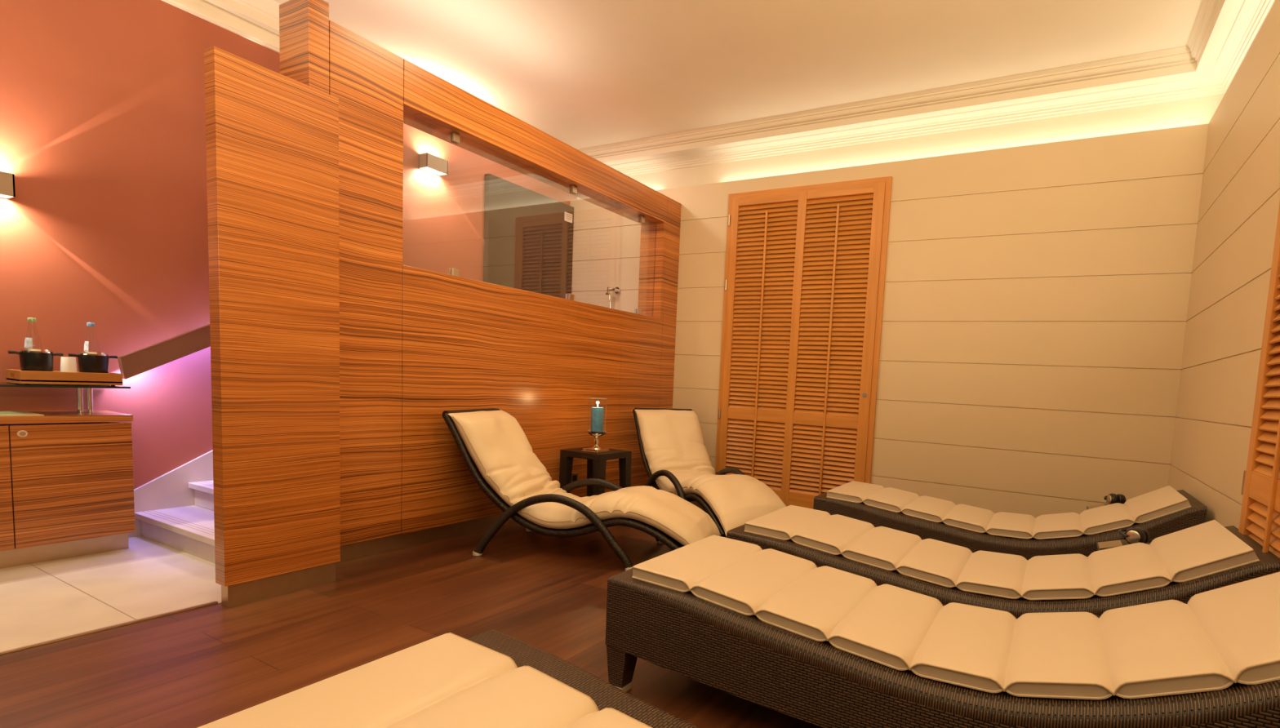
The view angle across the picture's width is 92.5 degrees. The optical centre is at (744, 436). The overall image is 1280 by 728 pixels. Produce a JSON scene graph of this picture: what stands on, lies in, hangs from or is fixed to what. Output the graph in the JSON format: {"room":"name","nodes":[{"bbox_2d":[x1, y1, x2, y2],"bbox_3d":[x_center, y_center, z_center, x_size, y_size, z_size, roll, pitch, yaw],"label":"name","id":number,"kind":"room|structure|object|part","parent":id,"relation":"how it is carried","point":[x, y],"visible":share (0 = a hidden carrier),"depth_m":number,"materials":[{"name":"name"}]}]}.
{"room":"spa","nodes":[
{"label":"spa","id":0,"kind":"room"},
{"bbox_2d":[0,536,221,652],"bbox_3d":[-2.827,0.680,3.476,1.594,0.060,6.700,6,5,27],"label":"floor","id":1,"kind":"structure","parent":0,"point":[45,601],"depth_m":2.76,"materials":[{"name":"tile"}]},
{"bbox_2d":[0,422,135,568],"bbox_3d":[-3.960,0.316,2.514,0.358,0.708,1.988,6,5,27],"label":"base cabinet","id":2,"kind":"object","parent":1,"relation":"on","point":[67,489],"visible":1,"depth_m":3.09,"materials":[{"name":"brown wood"}]},
{"bbox_3d":[-3.914,0.290,2.243,0.020,0.606,1.553,6,5,27],"label":"door","id":3,"kind":"part","parent":2,"relation":"part of","materials":[{"name":"brown wood"}]},
{"bbox_2d":[0,410,133,424],"bbox_3d":[-3.939,-0.061,2.484,0.357,0.038,1.994,6,5,27],"label":"countertop","id":4,"kind":"structure","parent":2,"relation":"on","point":[50,416],"depth_m":3.11,"materials":[{"name":"brown wood"}]},
{"bbox_2d":[0,411,44,416],"bbox_3d":[-3.755,-0.098,2.768,0.280,0.004,0.670,6,5,27],"label":"board","id":5,"kind":"object","parent":4,"relation":"on","point":[2,413],"visible":1,"depth_m":2.98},
{"bbox_2d":[0,382,130,413],"bbox_3d":[-3.896,-0.161,2.571,0.300,0.150,1.798,6,5,27],"label":"glass shelf","id":6,"kind":"object","parent":4,"relation":"on","point":[89,388],"visible":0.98,"depth_m":3.23,"materials":[{"name":"clear glass"}]},
{"bbox_2d":[5,368,122,386],"bbox_3d":[-3.572,-0.305,3.184,0.210,0.068,0.368,6,5,27],"label":"serving tray","id":7,"kind":"object","parent":6,"relation":"on","point":[18,376],"visible":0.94,"depth_m":3.10,"materials":[{"name":"brown wood"}]},
{"bbox_2d":[6,368,19,383],"bbox_3d":[-3.654,-0.298,3.027,0.186,0.064,0.012,6,5,27],"label":"tray","id":8,"kind":"object","parent":7,"relation":"on","point":[12,375],"depth_m":3.02,"materials":[{"name":"brown wood"}]},
{"bbox_2d":[8,347,63,371],"bbox_3d":[-3.607,-0.368,3.082,0.162,0.157,0.116,0,6,-29],"label":"cooking pot","id":9,"kind":"object","parent":7,"relation":"on","point":[31,359],"visible":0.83,"depth_m":3.04,"materials":[{"name":"black metal"}]},
{"bbox_3d":[-3.638,-0.416,3.013,0.016,0.018,0.039,6,5,27],"label":"handle","id":10,"kind":"part","parent":9,"relation":"part of","materials":[{"name":"black metal"}]},
{"bbox_2d":[24,317,41,347],"bbox_3d":[-3.608,-0.449,3.066,0.058,0.300,0.059,6,5,27],"label":"water bottle","id":11,"kind":"object","parent":9,"relation":"in","point":[28,341],"visible":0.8,"depth_m":3.04,"materials":[{"name":"clear glass"}]},
{"bbox_3d":[-3.571,-0.423,3.142,0.016,0.018,0.039,6,5,27],"label":"handle","id":12,"kind":"part","parent":9,"relation":"part of","materials":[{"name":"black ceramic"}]},
{"bbox_2d":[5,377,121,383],"bbox_3d":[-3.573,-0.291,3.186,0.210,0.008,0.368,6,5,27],"label":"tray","id":13,"kind":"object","parent":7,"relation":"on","point":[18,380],"depth_m":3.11,"materials":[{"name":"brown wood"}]},
{"bbox_2d":[60,356,77,372],"bbox_3d":[-3.522,-0.351,3.152,0.073,0.120,0.073,6,5,27],"label":"plastic cups","id":14,"kind":"object","parent":7,"relation":"on","point":[67,364],"visible":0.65,"depth_m":3.13,"materials":[{"name":"white plastic"}]},
{"bbox_2d":[67,351,117,373],"bbox_3d":[-3.513,-0.378,3.264,0.162,0.157,0.116,0,6,-29],"label":"cooking pot","id":15,"kind":"object","parent":7,"relation":"on","point":[89,362],"visible":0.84,"depth_m":3.22,"materials":[{"name":"black metal"}]},
{"bbox_3d":[-3.544,-0.426,3.195,0.016,0.018,0.039,6,5,27],"label":"handle","id":16,"kind":"part","parent":15,"relation":"part of","materials":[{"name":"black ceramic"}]},
{"bbox_2d":[84,322,95,351],"bbox_3d":[-3.511,-0.459,3.252,0.058,0.300,0.059,6,5,27],"label":"water bottle","id":17,"kind":"object","parent":15,"relation":"in","point":[88,324],"visible":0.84,"depth_m":3.23,"materials":[{"name":"clear glass"}]},
{"bbox_2d":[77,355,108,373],"bbox_3d":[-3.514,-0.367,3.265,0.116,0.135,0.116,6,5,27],"label":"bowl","id":18,"kind":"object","parent":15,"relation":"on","point":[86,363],"depth_m":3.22,"materials":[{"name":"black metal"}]},
{"bbox_3d":[-3.477,-0.433,3.323,0.016,0.018,0.039,6,5,27],"label":"handle","id":19,"kind":"part","parent":15,"relation":"part of","materials":[{"name":"black metal"}]},
{"bbox_3d":[-3.893,-0.231,2.565,0.298,0.010,1.797,6,5,27],"label":"shelf plate","id":20,"kind":"part","parent":6,"relation":"part of","materials":[{"name":"clear glass"}]},
{"bbox_3d":[-3.560,-0.195,3.240,0.025,0.140,0.025,6,5,27],"label":"post","id":21,"kind":"part","parent":6,"relation":"part of","materials":[{"name":"silver metal"}]},
{"bbox_3d":[-3.543,-0.197,3.272,0.025,0.140,0.025,6,5,27],"label":"post","id":22,"kind":"part","parent":6,"relation":"part of","materials":[{"name":"silver metal"}]},
{"bbox_2d":[0,600,217,656],"bbox_3d":[-3.010,0.826,1.418,0.026,0.039,2.870,6,5,27],"label":"trim","id":23,"kind":"structure","parent":1,"relation":"on","point":[84,633],"depth_m":2.36,"materials":[{"name":"metal"}]},
{"bbox_2d":[128,449,215,564],"bbox_3d":[-2.320,0.073,4.790,1.152,0.979,3.639,6,5,27],"label":"staircase","id":24,"kind":"structure","parent":1,"relation":"on","point":[175,509],"depth_m":3.61,"materials":[{"name":"stone"}]},
{"bbox_2d":[0,0,577,489],"bbox_3d":[-3.461,-1.076,3.727,0.100,3.425,6.740,6,5,27],"label":"wall","id":25,"kind":"structure","parent":0,"point":[103,107],"depth_m":3.44,"materials":[{"name":"paint"}]},
{"bbox_2d":[0,171,15,199],"bbox_3d":[-3.726,-1.248,2.952,0.104,0.110,0.190,6,5,27],"label":"wall sconce","id":26,"kind":"object","parent":25,"relation":"attached to","point":[7,191],"visible":1,"depth_m":2.99,"materials":[{"name":"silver metal"}]},
{"bbox_2d":[117,324,210,378],"bbox_3d":[-3.218,-0.788,3.967,0.162,0.861,1.339,6,5,27],"label":"handrail","id":27,"kind":"object","parent":25,"relation":"attached to","point":[142,360],"visible":0.51,"depth_m":3.53,"materials":[{"name":"brown wood"}]},
{"bbox_3d":[-3.489,-0.381,3.387,0.044,0.120,0.020,6,5,27],"label":"plate","id":28,"kind":"part","parent":27,"relation":"part of","materials":[{"name":"brown wood"}]},
{"bbox_2d":[418,152,448,175],"bbox_3d":[-2.574,-2.248,5.004,0.104,0.110,0.190,6,5,27],"label":"wall sconce","id":29,"kind":"object","parent":25,"relation":"attached to","point":[428,162],"visible":1,"depth_m":4.97,"materials":[{"name":"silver metal"}]},
{"bbox_2d":[483,173,573,298],"bbox_3d":[-2.141,-1.423,6.052,0.058,1.982,1.081,6,5,27],"label":"mirror","id":30,"kind":"object","parent":25,"relation":"in","point":[528,244],"depth_m":5.91,"materials":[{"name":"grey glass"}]},
{"bbox_2d":[564,211,572,223],"bbox_3d":[-1.854,-2.303,6.370,0.008,0.090,0.110,6,5,27],"label":"wall sign","id":31,"kind":"object","parent":30,"relation":"attached to","point":[567,216],"visible":1,"depth_m":6.36,"materials":[{"name":"white plastic"}]},
{"bbox_2d":[161,0,1275,175],"bbox_3d":[-0.860,-2.410,2.277,5.640,0.247,6.700,6,5,27],"label":"crown molding","id":32,"kind":"structure","parent":25,"relation":"attached to","point":[1223,33],"depth_m":4.38,"materials":[{"name":"paint"}]},
{"bbox_2d":[0,501,822,727],"bbox_3d":[-0.544,0.902,2.246,4.280,0.050,6.600,6,5,27],"label":"floor","id":33,"kind":"structure","parent":0,"point":[199,667],"depth_m":2.39,"materials":[{"name":"brown wood"}]},
{"bbox_2d":[204,45,340,607],"bbox_3d":[-2.185,-0.431,2.814,0.249,2.333,0.517,6,5,27],"label":"partition panel","id":34,"kind":"object","parent":33,"relation":"on","point":[272,137],"visible":1,"depth_m":2.69,"materials":[{"name":"brown wood"}]},
{"bbox_2d":[197,629,698,727],"bbox_3d":[0.047,0.702,0.866,2.000,0.646,0.704,6,5,27],"label":"lounger","id":35,"kind":"object","parent":33,"relation":"on","point":[491,678],"visible":1,"depth_m":1.24,"materials":[{"name":"fabric"}]},
{"bbox_3d":[0.060,0.652,0.880,2.000,0.504,0.661,6,5,27],"label":"woven frame","id":36,"kind":"part","parent":35,"relation":"part of","materials":[{"name":"wicker"}]},
{"bbox_2d":[441,408,720,571],"bbox_3d":[-0.975,0.300,3.777,1.620,0.843,0.673,4,5,8],"label":"chaise lounge","id":37,"kind":"object","parent":33,"relation":"on","point":[496,451],"visible":0.96,"depth_m":3.57,"materials":[{"name":"fabric"}]},
{"bbox_3d":[-1.110,0.533,3.501,0.977,0.399,0.047,4,5,8],"label":"arched leg","id":38,"kind":"part","parent":37,"relation":"part of","materials":[{"name":"wicker"}]},
{"bbox_3d":[-1.016,0.486,4.112,0.977,0.399,0.047,4,5,8],"label":"arched leg","id":39,"kind":"part","parent":37,"relation":"part of","materials":[{"name":"metal"}]},
{"bbox_2d":[559,446,631,496],"bbox_3d":[-1.138,0.376,4.618,0.393,0.533,0.368,6,5,27],"label":"side table","id":40,"kind":"object","parent":33,"relation":"on","point":[596,463],"visible":0.71,"depth_m":4.52,"materials":[{"name":"wood"}]},
{"bbox_3d":[-1.349,0.385,4.561,0.072,0.477,0.072,6,5,27],"label":"leg","id":41,"kind":"part","parent":40,"relation":"part of","materials":[{"name":"black wood"}]},
{"bbox_3d":[-1.213,0.370,4.823,0.072,0.477,0.072,6,5,27],"label":"leg","id":42,"kind":"part","parent":40,"relation":"part of","materials":[{"name":"black wood"}]},
{"bbox_2d":[581,397,610,453],"bbox_3d":[-1.095,-0.081,4.490,0.152,0.402,0.152,6,5,27],"label":"hurricane candle holder","id":43,"kind":"object","parent":40,"relation":"on","point":[596,449],"visible":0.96,"depth_m":4.46,"materials":[{"name":"silver metal"}]},
{"bbox_3d":[-1.102,0.047,4.501,0.072,0.092,0.072,6,5,27],"label":"stem","id":44,"kind":"part","parent":43,"relation":"part of","materials":[{"name":"silver metal"}]},
{"bbox_2d":[586,430,607,436],"bbox_3d":[-1.098,-0.018,4.495,0.152,0.041,0.152,6,5,27],"label":"bowl","id":45,"kind":"object","parent":43,"relation":"on","point":[593,433],"depth_m":4.45,"materials":[{"name":"silver glass"}]},
{"bbox_2d":[591,402,604,431],"bbox_3d":[-1.092,-0.138,4.485,0.089,0.232,0.089,6,5,27],"label":"candle","id":46,"kind":"object","parent":43,"relation":"in","point":[597,413],"visible":0.91,"depth_m":4.45,"materials":[{"name":"blue wax"}]},
{"bbox_3d":[-1.065,0.413,4.415,0.072,0.477,0.072,6,5,27],"label":"leg","id":47,"kind":"part","parent":40,"relation":"part of","materials":[{"name":"black wood"}]},
{"bbox_3d":[-0.929,0.398,4.677,0.072,0.477,0.072,6,5,27],"label":"leg","id":48,"kind":"part","parent":40,"relation":"part of","materials":[{"name":"black wood"}]},
{"bbox_2d":[632,407,786,537],"bbox_3d":[-0.302,0.253,4.754,0.673,0.843,1.620,0,6,-34],"label":"chaise lounge","id":49,"kind":"object","parent":33,"relation":"on","point":[675,458],"visible":0.93,"depth_m":4.89,"materials":[{"name":"fabric"}]},
{"bbox_3d":[-0.614,0.461,4.664,0.047,0.399,0.977,0,6,-34],"label":"arched leg","id":50,"kind":"part","parent":49,"relation":"part of","materials":[{"name":"wicker"}]},
{"bbox_3d":[-0.313,0.217,4.770,0.592,0.776,1.574,0,6,-34],"label":"seat frame","id":51,"kind":"part","parent":49,"relation":"part of","materials":[{"name":"wicker"}]},
{"bbox_3d":[-0.098,0.459,5.008,0.047,0.399,0.977,0,6,-34],"label":"arched leg","id":52,"kind":"part","parent":49,"relation":"part of","materials":[{"name":"wicker"}]},
{"bbox_2d":[605,534,1279,727],"bbox_3d":[0.563,0.639,1.924,2.000,0.646,0.661,6,5,27],"label":"lounger","id":53,"kind":"object","parent":33,"relation":"on","point":[824,646],"visible":1,"depth_m":1.74,"materials":[{"name":"fabric"}]},
{"bbox_3d":[-0.425,0.792,2.124,0.088,0.158,0.088,6,5,27],"label":"leg","id":54,"kind":"part","parent":53,"relation":"part of","materials":[{"name":"wicker"}]},
{"bbox_2d":[726,505,1279,619],"bbox_3d":[0.952,0.596,2.671,2.000,0.646,0.661,6,5,27],"label":"lounger","id":55,"kind":"object","parent":33,"relation":"on","point":[1181,565],"visible":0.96,"depth_m":2.43,"materials":[{"name":"fabric"}]},
{"bbox_2d":[813,480,1207,559],"bbox_3d":[1.475,0.538,3.678,2.000,0.646,0.661,6,5,27],"label":"lounger","id":56,"kind":"object","parent":33,"relation":"on","point":[1166,510],"visible":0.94,"depth_m":3.44,"materials":[{"name":"fabric"}]},
{"bbox_2d":[1086,503,1107,510],"bbox_3d":[2.245,0.665,3.762,0.230,0.462,0.180,6,5,27],"label":"pedestal","id":57,"kind":"object","parent":33,"relation":"on","point":[1099,505],"visible":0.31,"depth_m":3.80,"materials":[{"name":"plastic"}]},
{"bbox_3d":[2.199,0.443,3.773,0.090,0.028,0.130,6,5,27],"label":"control plate","id":58,"kind":"part","parent":57,"relation":"part of","materials":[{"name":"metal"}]},
{"bbox_2d":[1103,493,1126,505],"bbox_3d":[2.291,0.396,3.739,0.119,0.082,0.122,6,5,27],"label":"headphones","id":59,"kind":"object","parent":57,"relation":"on","point":[1111,499],"visible":0.73,"depth_m":3.70,"materials":[{"name":"plastic"}]},
{"bbox_2d":[1106,493,1117,505],"bbox_3d":[2.267,0.395,3.729,0.058,0.082,0.083,6,5,27],"label":"ear cup","id":60,"kind":"object","parent":59,"relation":"on","point":[1111,499],"depth_m":3.70,"materials":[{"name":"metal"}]},
{"bbox_2d":[1116,493,1126,503],"bbox_3d":[2.315,0.399,3.718,0.058,0.082,0.083,6,5,27],"label":"ear cup","id":61,"kind":"object","parent":59,"relation":"on","point":[1121,499],"depth_m":3.69,"materials":[{"name":"plastic"}]},
{"bbox_2d":[1096,539,1150,551],"bbox_3d":[1.732,0.721,2.774,0.230,0.462,0.180,6,5,27],"label":"pedestal","id":62,"kind":"object","parent":33,"relation":"on","point":[1106,544],"visible":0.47,"depth_m":2.78,"materials":[{"name":"plastic"}]},
{"bbox_3d":[1.686,0.500,2.785,0.090,0.028,0.130,6,5,27],"label":"control plate","id":63,"kind":"part","parent":62,"relation":"part of","materials":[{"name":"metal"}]},
{"bbox_2d":[1118,526,1150,544],"bbox_3d":[1.770,0.452,2.748,0.124,0.082,0.123,6,5,27],"label":"headphones","id":64,"kind":"object","parent":62,"relation":"on","point":[1138,534],"visible":0.91,"depth_m":2.71,"materials":[{"name":"plastic"}]},
{"bbox_2d":[1124,527,1146,544],"bbox_3d":[1.759,0.454,2.720,0.080,0.082,0.065,6,5,27],"label":"ear cup","id":65,"kind":"object","parent":64,"relation":"on","point":[1135,535],"depth_m":2.71,"materials":[{"name":"metal"}]},
{"bbox_2d":[1135,526,1150,543],"bbox_3d":[1.795,0.454,2.750,0.080,0.082,0.065,6,5,27],"label":"ear cup","id":66,"kind":"object","parent":64,"relation":"on","point":[1147,535],"depth_m":2.72,"materials":[{"name":"plastic"}]},
{"bbox_2d":[279,0,681,563],"bbox_3d":[-1.548,-0.814,4.550,0.265,2.868,3.267,6,5,27],"label":"wall partition","id":67,"kind":"structure","parent":0,"point":[416,345],"depth_m":3.72,"materials":[{"name":"brown wood"}]},
{"bbox_3d":[-2.276,-0.783,3.139,0.265,2.768,0.094,6,5,27],"label":"post","id":68,"kind":"part","parent":67,"relation":"part of","materials":[{"name":"brown wood"}]},
{"bbox_3d":[-2.167,-0.758,3.357,0.265,2.689,0.384,6,5,27],"label":"panel","id":69,"kind":"part","parent":67,"relation":"part of","materials":[{"name":"brown wood"}]},
{"bbox_3d":[-1.657,-0.258,4.444,0.265,1.565,1.956,6,5,27],"label":"panel","id":70,"kind":"part","parent":67,"relation":"part of","materials":[{"name":"brown wood"}]},
{"bbox_2d":[413,131,645,315],"bbox_3d":[-1.423,-1.487,4.566,0.048,0.880,2.515,6,5,27],"label":"window","id":71,"kind":"structure","parent":67,"relation":"in","point":[454,137],"depth_m":4.65,"materials":[{"name":"clear glass"}]},
{"bbox_3d":[-1.424,-2.051,4.559,0.265,0.239,2.556,6,5,27],"label":"header panel","id":72,"kind":"part","parent":67,"relation":"part of","materials":[{"name":"brown wood"}]},
{"bbox_2d":[570,472,577,483],"bbox_3d":[-1.376,0.340,4.800,0.011,0.084,0.147,6,5,27],"label":"power outlet","id":73,"kind":"object","parent":67,"relation":"attached to","point":[574,476],"visible":0.33,"depth_m":4.82,"materials":[{"name":"plastic"}]},
{"bbox_2d":[573,475,577,481],"bbox_3d":[-1.355,0.337,4.830,0.002,0.046,0.044,6,5,27],"label":"socket","id":74,"kind":"object","parent":73,"relation":"attached to","point":[575,477],"depth_m":4.83,"materials":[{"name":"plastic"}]},
{"bbox_3d":[-1.091,0.113,5.615,0.265,0.688,0.597,6,5,27],"label":"service panel","id":75,"kind":"part","parent":67,"relation":"part of","materials":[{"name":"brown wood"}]},
{"bbox_3d":[-1.050,-0.667,5.549,0.265,0.874,0.597,6,5,27],"label":"infill panel","id":76,"kind":"part","parent":67,"relation":"part of","materials":[{"name":"brown wood"}]},
{"bbox_3d":[-0.848,-0.903,5.896,0.265,2.689,0.223,6,5,27],"label":"jamb panel","id":77,"kind":"part","parent":67,"relation":"part of","materials":[{"name":"brown wood"}]},
{"bbox_2d":[273,0,1203,149],"bbox_3d":[-0.808,-2.578,2.522,6.800,0.050,7.200,6,5,27],"label":"ceiling","id":78,"kind":"structure","parent":0,"point":[583,73],"depth_m":4.10,"materials":[{"name":"beige paint"}]},
{"bbox_2d":[569,123,1208,517],"bbox_3d":[0.511,-0.811,5.335,5.520,2.948,0.020,6,5,27],"label":"wall","id":79,"kind":"structure","parent":0,"point":[1036,300],"depth_m":4.55,"materials":[{"name":"beige paint"}]},
{"bbox_2d":[605,287,620,308],"bbox_3d":[-1.362,-1.224,6.231,0.134,0.619,0.074,6,5,27],"label":"tap","id":80,"kind":"object","parent":79,"relation":"attached to","point":[617,290],"visible":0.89,"depth_m":6.20,"materials":[{"name":"silver metal"}]},
{"bbox_2d":[715,176,892,509],"bbox_3d":[0.447,-0.752,5.329,1.500,2.825,0.056,6,5,27],"label":"door","id":81,"kind":"structure","parent":79,"relation":"in","point":[804,283],"depth_m":5.29,"materials":[{"name":"brown wood"}]},
{"bbox_3d":[0.115,-0.191,5.541,0.586,0.101,0.042,6,5,27],"label":"rail","id":82,"kind":"part","parent":81,"relation":"part of","materials":[{"name":"brown wood"}]},
{"bbox_3d":[0.133,-0.750,5.470,0.020,2.513,0.013,6,5,27],"label":"tilt rod","id":83,"kind":"part","parent":81,"relation":"part of","materials":[{"name":"brown wood"}]},
{"bbox_3d":[0.217,-2.108,5.378,0.586,0.079,0.042,6,5,27],"label":"rail","id":84,"kind":"part","parent":81,"relation":"part of","materials":[{"name":"brown wood"}]},
{"bbox_3d":[0.076,0.540,5.603,0.586,0.143,0.042,6,5,27],"label":"rail","id":85,"kind":"part","parent":81,"relation":"part of","materials":[{"name":"brown wood"}]},
{"bbox_3d":[0.663,0.598,5.301,0.586,0.143,0.042,6,5,27],"label":"rail","id":86,"kind":"part","parent":81,"relation":"part of","materials":[{"name":"brown wood"}]},
{"bbox_3d":[0.703,-0.134,5.239,0.586,0.101,0.042,6,5,27],"label":"rail","id":87,"kind":"part","parent":81,"relation":"part of","materials":[{"name":"brown wood"}]},
{"bbox_3d":[0.720,-0.693,5.168,0.020,2.513,0.013,6,5,27],"label":"tilt rod","id":88,"kind":"part","parent":81,"relation":"part of","materials":[{"name":"brown wood"}]},
{"bbox_3d":[0.805,-2.051,5.076,0.586,0.079,0.042,6,5,27],"label":"rail","id":89,"kind":"part","parent":81,"relation":"part of","materials":[{"name":"brown wood"}]},
{"bbox_2d":[577,93,1224,199],"bbox_3d":[0.668,-2.320,5.290,5.780,0.775,0.040,6,5,27],"label":"wall","id":90,"kind":"structure","parent":0,"point":[1197,110],"depth_m":4.74,"materials":[{"name":"beige paint"}]},
{"bbox_2d":[1167,0,1279,528],"bbox_3d":[1.441,-0.404,1.140,0.020,2.948,6.600,6,5,27],"label":"wall","id":91,"kind":"structure","parent":0,"point":[1240,197],"depth_m":3.00,"materials":[{"name":"beige paint"}]},
{"bbox_2d":[1238,201,1279,558],"bbox_3d":[1.669,-0.376,1.672,0.056,2.825,1.500,6,5,27],"label":"door","id":92,"kind":"structure","parent":91,"relation":"in","point":[1260,517],"depth_m":2.23,"materials":[{"name":"brown wood"}]},
{"bbox_3d":[1.801,0.199,2.022,0.042,0.101,0.586,6,5,27],"label":"rail","id":93,"kind":"part","parent":92,"relation":"part of","materials":[{"name":"brown wood"}]},
{"bbox_3d":[1.808,-0.364,1.986,0.013,2.513,0.020,6,5,27],"label":"tilt rod","id":94,"kind":"part","parent":92,"relation":"part of","materials":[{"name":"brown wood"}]}
]}

